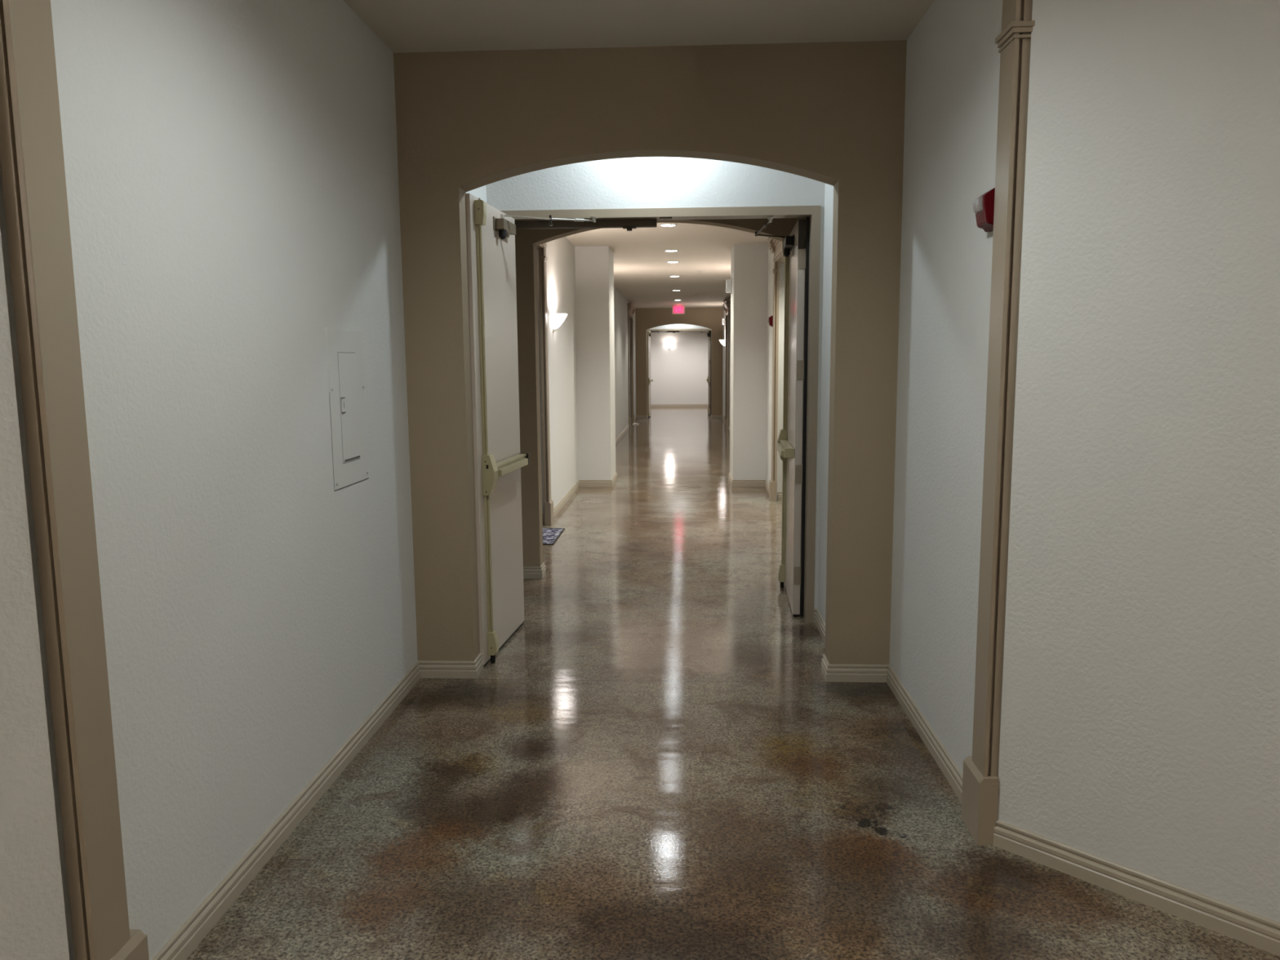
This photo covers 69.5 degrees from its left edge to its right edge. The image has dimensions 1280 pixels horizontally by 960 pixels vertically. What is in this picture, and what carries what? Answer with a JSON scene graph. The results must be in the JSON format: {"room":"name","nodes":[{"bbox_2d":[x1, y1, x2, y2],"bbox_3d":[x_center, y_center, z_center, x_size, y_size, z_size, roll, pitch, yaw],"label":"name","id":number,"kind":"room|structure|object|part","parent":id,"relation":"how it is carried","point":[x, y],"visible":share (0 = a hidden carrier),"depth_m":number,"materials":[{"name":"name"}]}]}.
{"room":"building corridor","nodes":[
{"label":"building corridor","id":0,"kind":"room"},
{"bbox_2d":[0,229,69,959],"bbox_3d":[-2.300,-0.044,1.098,2.600,3.065,0.140,-7,10,-42],"label":"wall","id":1,"kind":"structure","parent":0,"point":[33,921],"depth_m":1.98,"materials":[{"name":"paint"}]},
{"bbox_2d":[0,0,417,959],"bbox_3d":[-1.290,-0.334,3.270,0.140,3.065,2.637,0,7,3],"label":"wall","id":2,"kind":"structure","parent":0,"point":[231,168],"depth_m":2.79,"materials":[{"name":"paint"}]},
{"bbox_2d":[0,0,149,959],"bbox_3d":[-1.257,-0.088,2.015,0.139,2.900,0.248,0,7,3],"label":"trim","id":3,"kind":"structure","parent":2,"relation":"attached to","point":[33,171],"depth_m":2.00,"materials":[{"name":"wood"}]},
{"bbox_2d":[151,652,483,959],"bbox_3d":[-1.026,1.067,4.031,0.308,0.088,3.549,0,7,3],"label":"baseboard","id":4,"kind":"structure","parent":2,"relation":"attached to","point":[182,944],"depth_m":3.20,"materials":[{"name":"wood"}]},
{"bbox_2d":[325,328,368,491],"bbox_3d":[-1.192,-0.295,3.779,0.014,0.634,0.396,0,7,3],"label":"electrical panel","id":5,"kind":"object","parent":2,"relation":"attached to","point":[345,362],"visible":1,"depth_m":3.75,"materials":[{"name":"paint"}]},
{"bbox_3d":[-1.191,-0.298,3.781,0.002,0.442,0.194,0,7,3],"label":"panel door","id":6,"kind":"part","parent":5,"relation":"part of","materials":[{"name":"paint"}]},
{"bbox_2d":[466,185,486,202],"bbox_3d":[-1.094,-0.581,5.160,0.344,3.065,0.918,0,7,3],"label":"wall","id":7,"kind":"structure","parent":0,"point":[481,192],"depth_m":5.30,"materials":[{"name":"paint"}]},
{"bbox_2d":[465,193,597,667],"bbox_3d":[-0.568,-0.277,5.179,0.535,2.444,0.975,1,7,7],"label":"door","id":8,"kind":"structure","parent":7,"relation":"in","point":[499,461],"depth_m":5.03,"materials":[{"name":"wood"}]},
{"bbox_3d":[-0.813,-0.712,4.758,0.026,1.185,0.016,1,7,7],"label":"vertical rod","id":9,"kind":"part","parent":8,"relation":"part of","materials":[{"name":"beige metal"}]},
{"bbox_3d":[-0.804,0.444,4.908,0.026,0.757,0.016,1,7,7],"label":"vertical rod","id":10,"kind":"part","parent":8,"relation":"part of","materials":[{"name":"beige metal"}]},
{"bbox_3d":[-0.803,-0.275,5.146,0.045,2.422,0.850,1,7,7],"label":"panel","id":11,"kind":"part","parent":8,"relation":"part of","materials":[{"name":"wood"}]},
{"bbox_3d":[-0.760,-1.390,4.997,0.042,0.051,0.006,1,7,7],"label":"plate","id":12,"kind":"part","parent":8,"relation":"part of","materials":[{"name":"brown metal"}]},
{"bbox_3d":[-0.746,-0.090,5.211,0.046,0.050,0.665,1,7,7],"label":"rail","id":13,"kind":"part","parent":8,"relation":"part of","materials":[{"name":"beige metal"}]},
{"bbox_3d":[-0.632,-1.446,5.106,0.300,0.028,0.022,-5,8,-29],"label":"arm","id":14,"kind":"part","parent":8,"relation":"part of","materials":[{"name":"metal"}]},
{"bbox_2d":[536,249,544,522],"bbox_3d":[-1.727,-1.103,9.220,1.600,3.065,0.140,0,7,3],"label":"wall","id":15,"kind":"structure","parent":0,"point":[537,251],"depth_m":9.13,"materials":[{"name":"paint"}]},
{"bbox_2d":[538,242,553,525],"bbox_3d":[-0.899,-0.998,9.004,0.114,2.900,0.248,0,7,3],"label":"trim","id":16,"kind":"structure","parent":15,"relation":"attached to","point":[548,502],"depth_m":8.98,"materials":[{"name":"wood"}]},
{"bbox_2d":[546,236,628,507],"bbox_3d":[-0.675,-1.954,15.711,0.140,3.065,13.040,0,7,3],"label":"wall","id":17,"kind":"structure","parent":0,"point":[560,252],"depth_m":10.66,"materials":[{"name":"paint"}]},
{"bbox_2d":[550,313,567,332],"bbox_3d":[-0.831,-1.633,9.602,0.153,0.185,0.356,0,7,3],"label":"wall sconce","id":18,"kind":"object","parent":17,"relation":"attached to","point":[557,319],"visible":1,"depth_m":9.50,"materials":[{"name":"white glass"}]},
{"bbox_2d":[553,424,629,518],"bbox_3d":[-0.379,-0.468,15.809,0.437,0.088,13.160,0,7,3],"label":"baseboard","id":19,"kind":"structure","parent":17,"relation":"attached to","point":[562,502],"depth_m":11.88,"materials":[{"name":"wood"}]},
{"bbox_2d":[627,306,631,427],"bbox_3d":[-0.246,-2.718,22.212,0.114,2.900,0.248,0,7,3],"label":"trim","id":20,"kind":"structure","parent":17,"relation":"attached to","point":[628,307],"depth_m":22.16,"materials":[{"name":"wood"}]},
{"bbox_2d":[574,245,615,479],"bbox_3d":[-0.583,-1.486,12.101,0.441,3.065,0.801,0,7,3],"label":"wall","id":21,"kind":"structure","parent":0,"point":[594,265],"depth_m":11.71,"materials":[{"name":"paint"}]},
{"bbox_2d":[629,312,635,422],"bbox_3d":[-0.231,-3.122,24.683,0.140,3.065,1.777,0,7,3],"label":"wall","id":22,"kind":"structure","parent":0,"point":[633,314],"depth_m":24.64,"materials":[{"name":"paint"}]},
{"bbox_2d":[631,309,635,422],"bbox_3d":[-0.170,-2.919,23.757,0.114,2.900,0.248,0,7,3],"label":"trim","id":23,"kind":"structure","parent":22,"relation":"attached to","point":[633,310],"depth_m":23.71,"materials":[{"name":"wood"}]},
{"bbox_2d":[634,414,647,421],"bbox_3d":[0.032,-1.720,25.429,0.308,0.088,2.719,0,7,3],"label":"baseboard","id":24,"kind":"structure","parent":22,"relation":"attached to","point":[636,416],"depth_m":25.72,"materials":[{"name":"wood"}]},
{"bbox_2d":[343,0,934,308],"bbox_3d":[0.679,-3.321,13.775,10.000,0.195,36.610,0,7,3],"label":"ceiling","id":25,"kind":"structure","parent":0,"point":[403,26],"depth_m":4.11,"materials":[{"name":"paint"}]},
{"bbox_2d":[658,223,677,226],"bbox_3d":[0.297,-2.696,9.761,0.196,0.007,0.196,0,7,3],"label":"recessed light","id":26,"kind":"object","parent":25,"relation":"in","point":[662,224],"visible":1,"depth_m":9.74,"materials":[{"name":"white"}]},
{"bbox_2d":[663,249,678,252],"bbox_3d":[0.410,-2.993,12.049,0.196,0.007,0.196,0,7,3],"label":"recessed light","id":27,"kind":"object","parent":25,"relation":"in","point":[666,251],"visible":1,"depth_m":12.05,"materials":[{"name":"white"}]},
{"bbox_2d":[666,261,679,262],"bbox_3d":[0.478,-3.174,13.436,0.196,0.007,0.196,0,7,3],"label":"recessed light","id":28,"kind":"object","parent":25,"relation":"in","point":[667,261],"visible":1,"depth_m":13.44,"materials":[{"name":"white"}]},
{"bbox_2d":[671,304,684,314],"bbox_3d":[0.996,-4.409,23.810,0.330,0.238,0.070,0,7,3],"label":"exit sign","id":29,"kind":"object","parent":25,"relation":"hanging from","point":[677,308],"visible":1,"depth_m":23.79,"materials":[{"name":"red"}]},
{"bbox_3d":[0.994,-4.397,23.785,0.260,0.175,0.002,0,7,3],"label":"panel","id":30,"kind":"part","parent":29,"relation":"part of","materials":[{"name":"pink"}]},
{"bbox_2d":[393,40,906,664],"bbox_3d":[0.046,-0.514,4.578,2.420,3.065,0.151,0,7,3],"label":"wall","id":31,"kind":"structure","parent":0,"point":[832,113],"depth_m":4.40,"materials":[{"name":"beige paint"}]},
{"bbox_2d":[515,217,806,566],"bbox_3d":[0.153,-0.796,6.742,2.420,3.065,0.151,0,7,3],"label":"wall","id":32,"kind":"structure","parent":0,"point":[526,241],"depth_m":6.71,"materials":[{"name":"beige paint"}]},
{"bbox_2d":[635,307,722,415],"bbox_3d":[1.084,-3.247,25.565,2.420,3.065,0.151,0,7,3],"label":"wall","id":33,"kind":"structure","parent":0,"point":[708,317],"depth_m":25.40,"materials":[{"name":"beige paint"}]},
{"bbox_2d":[646,329,666,417],"bbox_3d":[0.470,-3.010,26.166,0.535,2.444,0.975,1,7,7],"label":"door","id":34,"kind":"structure","parent":33,"relation":"in","point":[649,380],"depth_m":25.92,"materials":[{"name":"brown wood"}]},
{"bbox_3d":[0.233,-2.289,25.895,0.026,0.757,0.016,1,7,7],"label":"vertical rod","id":35,"kind":"part","parent":34,"relation":"part of","materials":[{"name":"beige metal"}]},
{"bbox_3d":[0.224,-3.445,25.745,0.026,1.185,0.016,1,7,7],"label":"vertical rod","id":36,"kind":"part","parent":34,"relation":"part of","materials":[{"name":"beige metal"}]},
{"bbox_3d":[0.235,-3.008,26.134,0.045,2.422,0.850,1,7,7],"label":"panel","id":37,"kind":"part","parent":34,"relation":"part of","materials":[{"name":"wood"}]},
{"bbox_2d":[650,324,706,328],"bbox_3d":[1.134,-3.380,26.587,2.420,3.065,0.110,0,7,3],"label":"wall","id":38,"kind":"structure","parent":0,"point":[671,326],"depth_m":26.40,"materials":[{"name":"paint"}]},
{"bbox_2d":[647,328,711,415],"bbox_3d":[1.133,-3.099,26.623,1.942,2.498,0.126,0,7,3],"label":"door frame","id":39,"kind":"structure","parent":38,"relation":"attached to","point":[673,331],"depth_m":26.48,"materials":[{"name":"wood"}]},
{"bbox_2d":[700,330,710,415],"bbox_3d":[1.933,-3.133,27.026,0.304,2.444,0.935,0,7,5],"label":"door","id":40,"kind":"structure","parent":39,"relation":"attached to","point":[708,380],"depth_m":26.67,"materials":[{"name":"brown wood"}]},
{"bbox_3d":[2.050,-3.142,27.057,0.045,2.422,0.850,0,7,5],"label":"panel","id":41,"kind":"part","parent":40,"relation":"part of","materials":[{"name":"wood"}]},
{"bbox_2d":[650,330,708,404],"bbox_3d":[1.576,-4.071,31.883,9.200,3.065,0.140,0,7,3],"label":"wall","id":42,"kind":"structure","parent":0,"point":[679,374],"depth_m":31.85,"materials":[{"name":"paint"}]},
{"bbox_2d":[664,343,674,349],"bbox_3d":[1.010,-4.582,31.696,0.356,0.185,0.153,0,7,3],"label":"wall sconce","id":43,"kind":"object","parent":42,"relation":"attached to","point":[668,346],"visible":1,"depth_m":31.68,"materials":[{"name":"white glass"}]},
{"bbox_2d":[650,404,708,407],"bbox_3d":[1.584,-2.585,31.997,8.800,0.088,0.016,0,7,3],"label":"baseboard","id":44,"kind":"structure","parent":42,"relation":"attached to","point":[651,405],"depth_m":32.00,"materials":[{"name":"wood"}]},
{"bbox_2d":[722,307,728,417],"bbox_3d":[2.288,-3.081,24.211,0.140,3.065,2.477,0,7,3],"label":"wall","id":45,"kind":"structure","parent":0,"point":[723,311],"depth_m":24.67,"materials":[{"name":"paint"}]},
{"bbox_2d":[711,414,724,421],"bbox_3d":[2.101,-1.678,24.979,0.315,0.088,3.419,0,7,3],"label":"baseboard","id":46,"kind":"structure","parent":45,"relation":"attached to","point":[712,415],"depth_m":25.61,"materials":[{"name":"wood"}]},
{"bbox_2d":[719,339,724,346],"bbox_3d":[2.122,-3.528,23.819,0.153,0.185,0.356,0,7,3],"label":"wall sconce","id":47,"kind":"object","parent":45,"relation":"attached to","point":[722,341],"visible":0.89,"depth_m":23.71,"materials":[{"name":"white glass"}]},
{"bbox_2d":[723,306,728,424],"bbox_3d":[2.118,-2.830,22.929,0.114,2.900,0.248,0,7,3],"label":"trim","id":48,"kind":"structure","parent":45,"relation":"attached to","point":[724,309],"depth_m":22.90,"materials":[{"name":"wood"}]},
{"bbox_2d":[186,406,1279,959],"bbox_3d":[0.704,-0.161,14.185,10.000,0.120,36.610,0,7,3],"label":"floor","id":49,"kind":"structure","parent":0,"point":[661,761],"depth_m":3.36,"materials":[{"name":"concrete"}]},
{"bbox_2d":[542,528,564,544],"bbox_3d":[-1.029,0.520,8.549,0.566,0.009,0.766,0,7,3],"label":"doormat","id":50,"kind":"object","parent":49,"relation":"on","point":[550,535],"visible":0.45,"depth_m":8.57,"materials":[{"name":"grey fabric"}]},
{"bbox_2d":[729,244,768,479],"bbox_3d":[1.416,-1.489,12.002,0.437,3.065,0.801,0,7,3],"label":"wall","id":51,"kind":"structure","parent":0,"point":[748,262],"depth_m":11.61,"materials":[{"name":"paint"}]},
{"bbox_2d":[725,278,732,293],"bbox_3d":[1.153,-2.515,11.984,0.083,0.190,0.104,0,7,3],"label":"sensor","id":52,"kind":"object","parent":51,"relation":"attached to","point":[728,282],"visible":1,"depth_m":11.94,"materials":[{"name":"white plastic"}]},
{"bbox_2d":[728,246,773,484],"bbox_3d":[1.886,-2.021,16.076,0.140,3.065,10.950,0,7,3],"label":"wall","id":53,"kind":"structure","parent":0,"point":[770,274],"depth_m":11.24,"materials":[{"name":"paint"}]},
{"bbox_2d":[725,302,729,429],"bbox_3d":[2.045,-2.639,21.463,0.114,2.900,0.248,0,7,3],"label":"trim","id":54,"kind":"structure","parent":53,"relation":"attached to","point":[727,304],"depth_m":21.41,"materials":[{"name":"wood"}]},
{"bbox_3d":[2.032,-4.020,21.284,0.109,0.115,0.248,0,7,3],"label":"crown","id":55,"kind":"part","parent":54,"relation":"part of","materials":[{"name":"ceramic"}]},
{"bbox_2d":[728,425,768,493],"bbox_3d":[1.608,-0.536,16.217,0.433,0.088,11.040,0,7,3],"label":"baseboard","id":56,"kind":"structure","parent":53,"relation":"attached to","point":[733,482],"depth_m":11.78,"materials":[{"name":"wood"}]},
{"bbox_2d":[767,315,773,327],"bbox_3d":[1.519,-1.845,10.710,0.070,0.130,0.104,0,7,3],"label":"fire alarm","id":57,"kind":"object","parent":53,"relation":"attached to","point":[770,319],"visible":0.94,"depth_m":10.66,"materials":[{"name":"red plastic"}]},
{"bbox_2d":[776,262,785,498],"bbox_3d":[2.743,-1.308,10.528,2.400,3.065,0.140,0,7,3],"label":"wall","id":58,"kind":"structure","parent":0,"point":[782,265],"depth_m":10.51,"materials":[{"name":"paint"}]},
{"bbox_2d":[768,240,779,501],"bbox_3d":[1.500,-1.203,10.439,0.114,2.900,0.248,0,7,3],"label":"trim","id":59,"kind":"structure","parent":58,"relation":"attached to","point":[773,482],"depth_m":10.39,"materials":[{"name":"wood"}]},
{"bbox_3d":[1.487,-2.584,10.260,0.109,0.115,0.248,0,7,3],"label":"crown","id":60,"kind":"part","parent":59,"relation":"part of","materials":[{"name":"wood"}]},
{"bbox_2d":[777,491,782,499],"bbox_3d":[2.698,0.385,9.059,2.350,0.088,3.210,0,7,3],"label":"baseboard","id":61,"kind":"structure","parent":58,"relation":"attached to","point":[780,493],"depth_m":10.69,"materials":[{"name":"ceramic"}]},
{"bbox_2d":[817,183,833,622],"bbox_3d":[1.236,-0.584,5.044,0.350,3.065,0.918,0,7,3],"label":"wall","id":62,"kind":"structure","parent":0,"point":[828,189],"depth_m":5.34,"materials":[{"name":"paint"}]},
{"bbox_2d":[486,156,825,608],"bbox_3d":[0.097,-0.647,5.599,2.420,3.065,0.110,0,7,3],"label":"wall","id":63,"kind":"structure","parent":62,"relation":"in","point":[642,182],"depth_m":5.41,"materials":[{"name":"paint"}]},
{"bbox_2d":[500,205,820,622],"bbox_3d":[0.096,-0.366,5.636,1.942,2.498,0.126,0,7,3],"label":"door frame","id":64,"kind":"structure","parent":62,"relation":"attached to","point":[628,219],"depth_m":5.49,"materials":[{"name":"metal"}]},
{"bbox_3d":[0.152,-1.547,5.446,0.075,0.006,0.040,0,7,3],"label":"strike plate","id":65,"kind":"part","parent":64,"relation":"part of","materials":[{"name":"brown metal"}]},
{"bbox_2d":[755,216,805,616],"bbox_3d":[0.896,-0.400,6.038,0.304,2.444,0.935,0,7,5],"label":"door","id":66,"kind":"structure","parent":62,"relation":"in","point":[788,445],"depth_m":5.80,"materials":[{"name":"wood"}]},
{"bbox_3d":[0.854,-1.565,5.950,0.268,0.024,0.022,-5,9,-31],"label":"arm","id":67,"kind":"part","parent":66,"relation":"part of","materials":[{"name":"brown metal"}]},
{"bbox_3d":[1.012,0.225,6.483,0.026,0.757,0.016,0,7,5],"label":"vertical rod","id":68,"kind":"part","parent":66,"relation":"part of","materials":[{"name":"beige metal"}]},
{"bbox_3d":[1.002,-0.931,6.333,0.026,1.185,0.016,0,7,5],"label":"vertical rod","id":69,"kind":"part","parent":66,"relation":"part of","materials":[{"name":"beige metal"}]},
{"bbox_3d":[0.960,-0.213,6.052,0.046,0.050,0.665,0,7,5],"label":"rail","id":70,"kind":"part","parent":66,"relation":"part of","materials":[{"name":"beige metal"}]},
{"bbox_3d":[1.012,-0.409,6.069,0.045,2.422,0.850,0,7,5],"label":"panel","id":71,"kind":"part","parent":66,"relation":"part of","materials":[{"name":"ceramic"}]},
{"bbox_3d":[0.966,-1.467,5.504,0.042,0.173,0.003,0,7,5],"label":"edge plate","id":72,"kind":"part","parent":66,"relation":"part of","materials":[{"name":"brown metal"}]},
{"bbox_2d":[889,0,1002,773],"bbox_3d":[1.274,-0.408,3.689,0.140,3.065,1.537,0,7,3],"label":"wall","id":73,"kind":"structure","parent":0,"point":[952,82],"depth_m":3.65,"materials":[{"name":"paint"}]},
{"bbox_2d":[813,608,962,802],"bbox_3d":[1.086,0.995,4.457,0.315,0.088,2.479,0,7,3],"label":"baseboard","id":74,"kind":"structure","parent":73,"relation":"attached to","point":[831,673],"depth_m":4.35,"materials":[{"name":"wood"}]},
{"bbox_2d":[973,187,995,231],"bbox_3d":[1.139,-0.889,3.034,0.070,0.130,0.104,0,7,3],"label":"fire alarm","id":75,"kind":"object","parent":73,"relation":"attached to","point":[983,206],"visible":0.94,"depth_m":3.00,"materials":[{"name":"red plastic"}]},
{"bbox_2d":[977,213,984,223],"bbox_3d":[1.126,-0.861,3.038,0.011,0.026,0.054,0,7,3],"label":"grille","id":76,"kind":"object","parent":75,"relation":"attached to","point":[980,216],"depth_m":3.04,"materials":[{"name":"red plastic"}]},
{"bbox_2d":[960,0,1035,844],"bbox_3d":[1.144,-0.230,2.967,0.139,2.900,0.248,0,7,3],"label":"trim","id":77,"kind":"structure","parent":73,"relation":"attached to","point":[980,780],"depth_m":2.94,"materials":[{"name":"wood"}]},
{"bbox_2d":[997,0,1279,922],"bbox_3d":[2.328,-0.169,1.781,0.140,3.065,3.200,-7,10,-43],"label":"wall","id":78,"kind":"structure","parent":0,"point":[1140,729],"depth_m":2.62,"materials":[{"name":"paint"}]},
{"bbox_2d":[992,819,1279,956],"bbox_3d":[2.282,1.315,1.920,0.016,0.088,3.199,-7,10,-43],"label":"baseboard","id":79,"kind":"structure","parent":78,"relation":"attached to","point":[1259,931],"depth_m":2.73,"materials":[{"name":"wood"}]},
{"bbox_3d":[2.180,-4.163,22.067,0.140,0.365,1.500,0,7,3],"label":"wall","id":80,"kind":"structure","parent":0,"visible":0},
{"bbox_2d":[722,300,729,315],"bbox_3d":[2.124,-4.096,22.023,0.228,0.285,1.726,0,7,3],"label":"trim","id":81,"kind":"structure","parent":80,"relation":"attached to","point":[726,301],"depth_m":22.04,"materials":[{"name":"wood"}]},
{"bbox_3d":[2.061,-4.178,22.016,0.103,0.120,1.726,0,7,3],"label":"crown","id":82,"kind":"part","parent":81,"relation":"part of","materials":[{"name":"wood"}]},
{"bbox_3d":[-0.326,-4.240,22.812,0.140,0.365,1.650,0,7,3],"label":"wall","id":83,"kind":"structure","parent":0,"visible":0},
{"bbox_2d":[627,302,635,318],"bbox_3d":[-0.271,-4.182,22.827,0.228,0.285,1.806,0,7,3],"label":"trim","id":84,"kind":"structure","parent":83,"relation":"attached to","point":[633,307],"depth_m":22.74,"materials":[{"name":"wood"}]},
{"bbox_3d":[-0.209,-4.263,22.814,0.103,0.120,1.806,0,7,3],"label":"crown","id":85,"kind":"part","parent":84,"relation":"part of","materials":[{"name":"wood"}]},
{"bbox_3d":[-1.049,-2.335,8.183,0.140,0.365,1.810,0,7,3],"label":"wall","id":86,"kind":"structure","parent":0,"visible":0},
{"bbox_2d":[536,243,546,249],"bbox_3d":[-1.003,-2.253,8.020,0.228,0.285,1.926,0,7,3],"label":"trim","id":87,"kind":"structure","parent":86,"relation":"attached to","point":[541,246],"depth_m":8.75,"materials":[{"name":"wood"}]},
{"bbox_3d":[-1.146,-0.712,6.177,0.140,3.065,1.126,0,7,3],"label":"wall","id":88,"kind":"structure","parent":0,"visible":0},
{"bbox_2d":[523,562,546,578],"bbox_3d":[-0.895,0.722,6.680,0.308,0.088,1.581,0,7,3],"label":"baseboard","id":89,"kind":"structure","parent":88,"relation":"attached to","point":[529,572],"depth_m":6.89,"materials":[{"name":"wood"}]},
{"bbox_3d":[1.525,-2.438,8.820,0.140,0.365,3.350,0,7,3],"label":"wall","id":90,"kind":"structure","parent":0,"visible":0},
{"bbox_2d":[767,237,785,262],"bbox_3d":[1.464,-2.356,8.662,0.228,0.285,3.466,0,7,3],"label":"trim","id":91,"kind":"structure","parent":90,"relation":"attached to","point":[778,257],"depth_m":9.92,"materials":[{"name":"wood"}]},
{"bbox_3d":[1.401,-2.438,8.655,0.103,0.120,3.466,0,7,3],"label":"crown","id":92,"kind":"part","parent":91,"relation":"part of","materials":[{"name":"wood"}]}
]}

